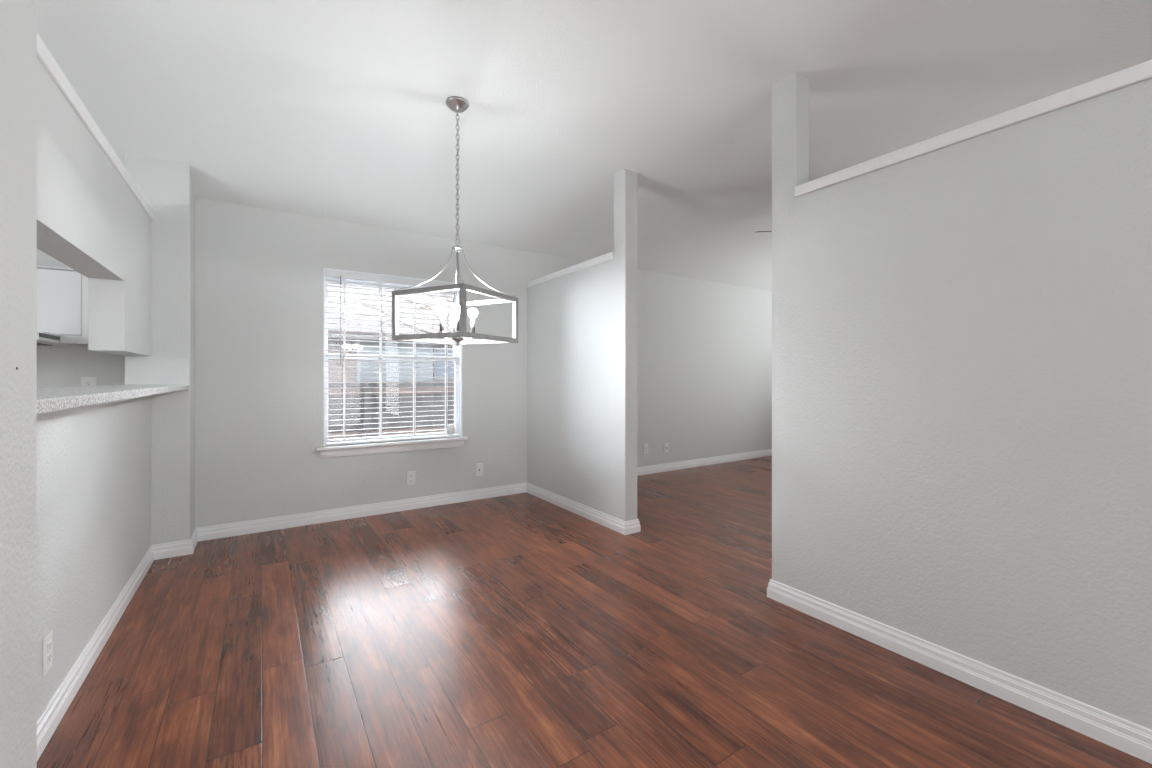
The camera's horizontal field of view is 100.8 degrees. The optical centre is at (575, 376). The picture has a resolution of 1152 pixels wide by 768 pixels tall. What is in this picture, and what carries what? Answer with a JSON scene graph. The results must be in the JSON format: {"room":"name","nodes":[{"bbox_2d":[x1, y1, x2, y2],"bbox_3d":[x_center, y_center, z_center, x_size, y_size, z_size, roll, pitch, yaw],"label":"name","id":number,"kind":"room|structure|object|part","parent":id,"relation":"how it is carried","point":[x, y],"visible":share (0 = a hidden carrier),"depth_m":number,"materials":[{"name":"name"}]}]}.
{"room":"empty dining room","nodes":[
{"label":"empty dining room","id":0,"kind":"room"},
{"bbox_2d":[0,0,36,767],"bbox_3d":[-0.006,-0.197,-0.959,0.316,2.654,4.407,0,0,-33],"label":"wall","id":1,"kind":"structure","parent":0,"point":[18,18],"depth_m":0.89,"materials":[{"name":"grey paint"}]},
{"bbox_2d":[37,59,150,719],"bbox_3d":[-1.989,0.083,1.869,0.128,2.094,2.498,0,0,-33],"label":"wall","id":2,"kind":"structure","parent":0,"point":[94,461],"depth_m":1.89,"materials":[{"name":"grey paint"}]},
{"bbox_2d":[42,629,52,675],"bbox_3d":[-1.665,0.868,1.504,0.009,0.115,0.070,0,0,-33],"label":"wall outlet","id":3,"kind":"object","parent":2,"relation":"attached to","point":[47,641],"visible":1,"depth_m":1.49,"materials":[{"name":"white plastic"}]},
{"bbox_2d":[47,639,51,651],"bbox_3d":[-1.664,0.849,1.505,0.004,0.028,0.033,0,0,-33],"label":"receptacle","id":4,"kind":"object","parent":3,"relation":"attached to","point":[49,641],"depth_m":1.50,"materials":[{"name":"grey plastic"}]},
{"bbox_2d":[47,651,51,664],"bbox_3d":[-1.664,0.887,1.505,0.004,0.028,0.033,0,0,-33],"label":"receptacle","id":5,"kind":"object","parent":3,"relation":"attached to","point":[49,653],"depth_m":1.50,"materials":[{"name":"grey plastic"}]},
{"bbox_2d":[37,33,153,220],"bbox_3d":[-1.989,-0.993,1.869,0.152,0.058,2.498,0,0,-33],"label":"trim","id":6,"kind":"structure","parent":2,"relation":"on","point":[44,56],"depth_m":1.80,"materials":[{"name":"white wood"}]},
{"bbox_2d":[37,384,189,413],"bbox_3d":[-1.929,0.061,1.908,0.358,0.030,2.498,0,0,-33],"label":"countertop","id":7,"kind":"structure","parent":2,"relation":"on","point":[61,398],"depth_m":1.48,"materials":[{"name":"stone"}]},
{"bbox_2d":[37,528,197,760],"bbox_3d":[-1.926,1.084,2.074,0.203,0.092,2.770,0,0,-33],"label":"baseboard","id":8,"kind":"structure","parent":2,"relation":"attached to","point":[53,713],"depth_m":1.92,"materials":[{"name":"white wood"}]},
{"bbox_2d":[37,197,771,527],"bbox_3d":[-0.512,-0.055,4.761,10.800,2.370,0.153,0,0,-33],"label":"wall","id":9,"kind":"structure","parent":0,"point":[704,348],"depth_m":3.84,"materials":[{"name":"grey paint"}]},
{"bbox_2d":[37,265,87,335],"bbox_3d":[-3.303,-0.426,2.625,1.217,0.381,0.331,0,0,-33],"label":"upper cabinet","id":10,"kind":"object","parent":9,"relation":"attached to","point":[62,293],"visible":0.35,"depth_m":2.70,"materials":[{"name":"white wood"}]},
{"bbox_3d":[-3.303,-0.613,2.625,1.217,0.008,0.331,0,0,-33],"label":"trim","id":11,"kind":"part","parent":10,"relation":"part of","materials":[{"name":"white wood"}]},
{"bbox_2d":[37,332,87,345],"bbox_3d":[-3.139,-0.211,2.560,1.028,0.050,0.620,0,0,-33],"label":"range hood","id":12,"kind":"object","parent":10,"relation":"attached to","point":[43,338],"visible":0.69,"depth_m":2.70,"materials":[{"name":"white metal"}]},
{"bbox_3d":[-2.813,-0.213,2.770,0.252,0.045,0.030,0,0,-33],"label":"light rail","id":13,"kind":"part","parent":12,"relation":"part of","materials":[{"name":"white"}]},
{"bbox_2d":[81,377,95,385],"bbox_3d":[-3.051,0.058,2.985,0.070,0.115,0.009,0,0,-33],"label":"wall outlet","id":14,"kind":"object","parent":9,"relation":"attached to","point":[85,381],"visible":0.45,"depth_m":2.98,"materials":[{"name":"white plastic"}]},
{"bbox_2d":[196,483,526,540],"bbox_3d":[-1.546,1.084,3.976,2.562,0.092,0.016,0,0,-33],"label":"baseboard","id":15,"kind":"structure","parent":9,"relation":"attached to","point":[302,519],"depth_m":3.79,"materials":[{"name":"white wood"}]},
{"bbox_2d":[316,268,467,457],"bbox_3d":[-1.533,-0.110,4.056,1.211,1.480,0.203,0,0,-33],"label":"window","id":16,"kind":"structure","parent":9,"relation":"in","point":[327,451],"depth_m":4.00,"materials":[{"name":"white plastic"}]},
{"bbox_3d":[-1.563,-0.472,4.119,1.079,0.655,0.030,0,0,-33],"label":"sash","id":17,"kind":"part","parent":16,"relation":"part of","materials":[{"name":"white plastic"}]},
{"bbox_3d":[-1.509,0.557,4.021,1.211,0.024,0.118,0,0,-33],"label":"sill","id":18,"kind":"part","parent":16,"relation":"part of","materials":[{"name":"white wood"}]},
{"bbox_3d":[-1.545,0.172,4.091,1.079,0.721,0.030,0,0,-33],"label":"sash","id":19,"kind":"part","parent":16,"relation":"part of","materials":[{"name":"white plastic"}]},
{"bbox_2d":[325,269,459,445],"bbox_3d":[-1.508,-0.150,4.035,1.093,1.374,0.083,0,0,-33],"label":"window blind","id":20,"kind":"object","parent":16,"relation":"attached to","point":[329,273],"visible":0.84,"depth_m":3.99,"materials":[{"name":"white plastic"}]},
{"bbox_3d":[-1.840,-0.445,3.775,0.004,0.670,0.003,0,0,-33],"label":"lift cord","id":21,"kind":"part","parent":20,"relation":"part of","materials":[{"name":"white fabric"}]},
{"bbox_3d":[-1.516,0.529,4.047,1.085,0.016,0.050,0,0,-33],"label":"rail","id":22,"kind":"part","parent":20,"relation":"part of","materials":[{"name":"white plastic"}]},
{"bbox_2d":[446,425,455,437],"bbox_3d":[-1.117,0.486,4.253,0.088,0.118,0.024,0,0,-33],"label":"round sensor","id":23,"kind":"object","parent":16,"relation":"on","point":[450,429],"visible":1,"depth_m":4.24,"materials":[{"name":"white plastic"}]},
{"bbox_2d":[407,471,414,484],"bbox_3d":[-1.408,0.864,4.072,0.070,0.115,0.009,0,0,-33],"label":"wall outlet","id":24,"kind":"object","parent":9,"relation":"attached to","point":[411,474],"visible":1,"depth_m":4.07,"materials":[{"name":"white plastic"}]},
{"bbox_2d":[476,463,482,475],"bbox_3d":[-0.893,0.859,4.408,0.070,0.115,0.016,0,0,-33],"label":"cable plate","id":25,"kind":"object","parent":9,"relation":"attached to","point":[479,467],"visible":1,"depth_m":4.41,"materials":[{"name":"white plastic"}]},
{"bbox_2d":[644,444,647,453],"bbox_3d":[0.813,0.840,5.541,0.070,0.115,0.009,0,0,-33],"label":"wall outlet","id":26,"kind":"object","parent":9,"relation":"attached to","point":[645,445],"visible":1,"depth_m":5.54,"materials":[{"name":"white plastic"}]},
{"bbox_2d":[664,443,667,452],"bbox_3d":[1.085,0.852,5.717,0.070,0.115,0.016,0,0,-33],"label":"cable plate","id":27,"kind":"object","parent":9,"relation":"attached to","point":[665,444],"visible":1,"depth_m":5.71,"materials":[{"name":"white plastic"}]},
{"bbox_2d":[637,449,771,475],"bbox_3d":[1.828,1.084,6.208,5.300,0.092,0.016,0,0,-33],"label":"baseboard","id":28,"kind":"structure","parent":9,"relation":"attached to","point":[658,468],"depth_m":6.04,"materials":[{"name":"white wood"}]},
{"bbox_2d":[37,456,1151,767],"bbox_3d":[1.509,1.190,1.706,11.100,0.120,7.480,0,0,-33],"label":"floor","id":29,"kind":"structure","parent":0,"point":[521,630],"depth_m":1.93,"materials":[{"name":"red wood"}]},
{"bbox_2d":[125,153,194,544],"bbox_3d":[-2.672,-0.116,3.077,0.310,2.492,0.273,0,0,-33],"label":"wall pier","id":30,"kind":"object","parent":29,"relation":"on","point":[166,186],"visible":0.55,"depth_m":3.00,"materials":[{"name":"grey paint"}]},
{"bbox_2d":[37,0,1151,290],"bbox_3d":[1.427,-1.322,1.831,11.200,0.624,7.880,0,0,-33],"label":"ceiling","id":31,"kind":"structure","parent":0,"point":[338,110],"depth_m":2.47,"materials":[{"name":"white paint"}]},
{"bbox_2d":[392,96,517,345],"bbox_3d":[-0.645,-0.831,2.598,0.474,1.326,0.474,0,0,27],"label":"chandelier","id":32,"kind":"object","parent":31,"relation":"hanging from","point":[458,310],"visible":1,"depth_m":2.56,"materials":[{"name":"silver metal"}]},
{"bbox_3d":[-0.947,-0.321,2.497,0.025,0.255,0.025,0,0,26],"label":"post","id":33,"kind":"part","parent":32,"relation":"part of","materials":[{"name":"white metal"}]},
{"bbox_3d":[-0.805,-0.574,2.544,0.292,0.246,0.008,0,0,-19],"label":"arm","id":34,"kind":"part","parent":32,"relation":"part of","materials":[{"name":"silver metal"}]},
{"bbox_3d":[-0.847,-0.205,2.698,0.025,0.025,0.425,0,0,27],"label":"rail","id":35,"kind":"part","parent":32,"relation":"part of","materials":[{"name":"white metal"}]},
{"bbox_3d":[-0.847,-0.436,2.698,0.025,0.025,0.425,0,0,27],"label":"rail","id":36,"kind":"part","parent":32,"relation":"part of","materials":[{"name":"white metal"}]},
{"bbox_3d":[-0.746,-0.436,2.396,0.425,0.025,0.025,0,0,27],"label":"rail","id":37,"kind":"part","parent":32,"relation":"part of","materials":[{"name":"grey metal"}]},
{"bbox_3d":[-0.746,-0.205,2.396,0.425,0.025,0.025,0,0,27],"label":"rail","id":38,"kind":"part","parent":32,"relation":"part of","materials":[{"name":"grey metal"}]},
{"bbox_3d":[-0.722,-0.351,2.568,0.051,0.053,0.050,0,0,-33],"label":"bulb","id":39,"kind":"part","parent":32,"relation":"part of","materials":[{"name":"white glass"}]},
{"bbox_3d":[-0.746,-0.321,2.899,0.025,0.255,0.025,0,0,27],"label":"post","id":40,"kind":"part","parent":32,"relation":"part of","materials":[{"name":"white metal"}]},
{"bbox_3d":[-0.675,-0.351,2.674,0.051,0.053,0.050,0,0,-33],"label":"bulb","id":41,"kind":"part","parent":32,"relation":"part of","materials":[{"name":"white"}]},
{"bbox_3d":[-0.615,-0.351,2.521,0.051,0.053,0.050,0,0,-33],"label":"bulb","id":42,"kind":"part","parent":32,"relation":"part of","materials":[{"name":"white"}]},
{"bbox_3d":[-0.645,-0.464,2.598,0.013,0.452,0.013,0,0,-33],"label":"stem","id":43,"kind":"part","parent":32,"relation":"part of","materials":[{"name":"silver metal"}]},
{"bbox_3d":[-0.645,-1.102,2.598,0.016,0.715,0.016,0,0,12],"label":"chain","id":44,"kind":"part","parent":32,"relation":"part of","materials":[{"name":"silver metal"}]},
{"bbox_3d":[-0.592,-0.574,2.438,0.008,0.246,0.292,0,0,-18],"label":"arm","id":45,"kind":"part","parent":32,"relation":"part of","materials":[{"name":"silver metal"}]},
{"bbox_3d":[-0.544,-0.321,2.296,0.025,0.255,0.025,0,0,27],"label":"post","id":46,"kind":"part","parent":32,"relation":"part of","materials":[{"name":"grey metal"}]},
{"bbox_3d":[-0.569,-0.351,2.628,0.051,0.053,0.050,0,0,-33],"label":"bulb","id":47,"kind":"part","parent":32,"relation":"part of","materials":[{"name":"white glass"}]},
{"bbox_3d":[-0.545,-0.205,2.799,0.425,0.025,0.025,0,0,27],"label":"rail","id":48,"kind":"part","parent":32,"relation":"part of","materials":[{"name":"white metal"}]},
{"bbox_3d":[-0.545,-0.436,2.799,0.425,0.025,0.025,0,0,27],"label":"rail","id":49,"kind":"part","parent":32,"relation":"part of","materials":[{"name":"white metal"}]},
{"bbox_3d":[-0.486,-0.574,2.651,0.292,0.246,0.008,0,0,-19],"label":"arm","id":50,"kind":"part","parent":32,"relation":"part of","materials":[{"name":"silver metal"}]},
{"bbox_3d":[-0.444,-0.205,2.497,0.025,0.025,0.425,0,0,27],"label":"rail","id":51,"kind":"part","parent":32,"relation":"part of","materials":[{"name":"grey metal"}]},
{"bbox_3d":[-0.444,-0.436,2.497,0.025,0.025,0.425,0,0,27],"label":"rail","id":52,"kind":"part","parent":32,"relation":"part of","materials":[{"name":"grey metal"}]},
{"bbox_3d":[-0.344,-0.321,2.699,0.025,0.255,0.025,0,0,27],"label":"post","id":53,"kind":"part","parent":32,"relation":"part of","materials":[{"name":"white metal"}]},
{"bbox_2d":[527,72,1151,729],"bbox_3d":[1.546,-0.187,1.728,0.115,2.634,7.177,0,0,-33],"label":"wall","id":54,"kind":"structure","parent":0,"point":[962,331],"depth_m":1.80,"materials":[{"name":"grey paint"}]},
{"bbox_2d":[526,252,613,286],"bbox_3d":[-0.053,-0.905,4.146,0.139,0.050,1.380,0,0,-33],"label":"trim","id":55,"kind":"structure","parent":54,"relation":"attached to","point":[608,256],"depth_m":3.98,"materials":[{"name":"white wood"}]},
{"bbox_2d":[526,483,640,534],"bbox_3d":[-0.011,1.084,4.082,0.147,0.092,1.532,0,0,-33],"label":"baseboard","id":56,"kind":"structure","parent":54,"relation":"attached to","point":[618,525],"depth_m":3.79,"materials":[{"name":"white wood"}]},
{"bbox_2d":[767,579,1151,763],"bbox_3d":[2.284,1.084,0.613,0.147,0.092,4.502,0,0,-33],"label":"baseboard","id":57,"kind":"structure","parent":54,"relation":"attached to","point":[1131,738],"depth_m":1.71,"materials":[{"name":"white wood"}]},
{"bbox_2d":[795,60,1151,196],"bbox_3d":[2.325,-0.905,0.550,0.139,0.050,4.351,0,0,-33],"label":"trim","id":58,"kind":"structure","parent":54,"relation":"attached to","point":[1141,72],"depth_m":1.69,"materials":[{"name":"white wood"}]},
{"label":"outside","id":59,"kind":"structure","parent":0,"visible":0},
{"bbox_3d":[-5.574,1.630,19.303,40.000,0.200,29.650,0,0,-33],"label":"ground","id":60,"kind":"structure","parent":59,"visible":0},
{"bbox_2d":[328,283,453,432],"bbox_3d":[-7.387,-1.195,15.700,13.200,5.450,11.660,0,0,-33],"label":"neighbor house","id":61,"kind":"structure","parent":60,"relation":"on","point":[369,369],"depth_m":11.49,"materials":[{"name":"beige brick"}]},
{"bbox_3d":[-4.331,-0.400,11.505,1.770,1.020,0.030,0,0,-33],"label":"siding panel","id":62,"kind":"part","parent":61,"relation":"part of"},
{"bbox_3d":[-3.094,-0.330,12.281,0.990,0.680,0.020,0,0,-33],"label":"pane","id":63,"kind":"part","parent":61,"relation":"part of","materials":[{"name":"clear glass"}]},
{"bbox_2d":[328,381,453,438],"bbox_3d":[-1.693,0.794,7.202,8.123,1.472,0.162,0,0,-33],"label":"wooden fence","id":64,"kind":"object","parent":60,"relation":"on","point":[369,401],"visible":0.12,"depth_m":6.66,"materials":[{"name":"wood"}]},
{"bbox_3d":[-2.808,0.830,6.421,0.090,1.400,0.090,0,0,-33],"label":"post","id":65,"kind":"part","parent":64,"relation":"part of","materials":[{"name":"wood"}]},
{"bbox_3d":[-1.761,0.780,7.194,8.000,0.090,0.044,0,0,-33],"label":"rail","id":66,"kind":"part","parent":64,"relation":"part of","materials":[{"name":"wood"}]},
{"bbox_3d":[-1.761,0.200,7.194,8.000,0.090,0.044,0,0,-33],"label":"rail","id":67,"kind":"part","parent":64,"relation":"part of","materials":[{"name":"wood"}]},
{"bbox_2d":[351,289,451,355],"bbox_3d":[-2.446,-0.769,8.162,2.904,4.607,0.567,0,0,-36],"label":"bare tree","id":68,"kind":"object","parent":60,"relation":"on","point":[433,297],"visible":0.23,"depth_m":7.95,"materials":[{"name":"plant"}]}
]}

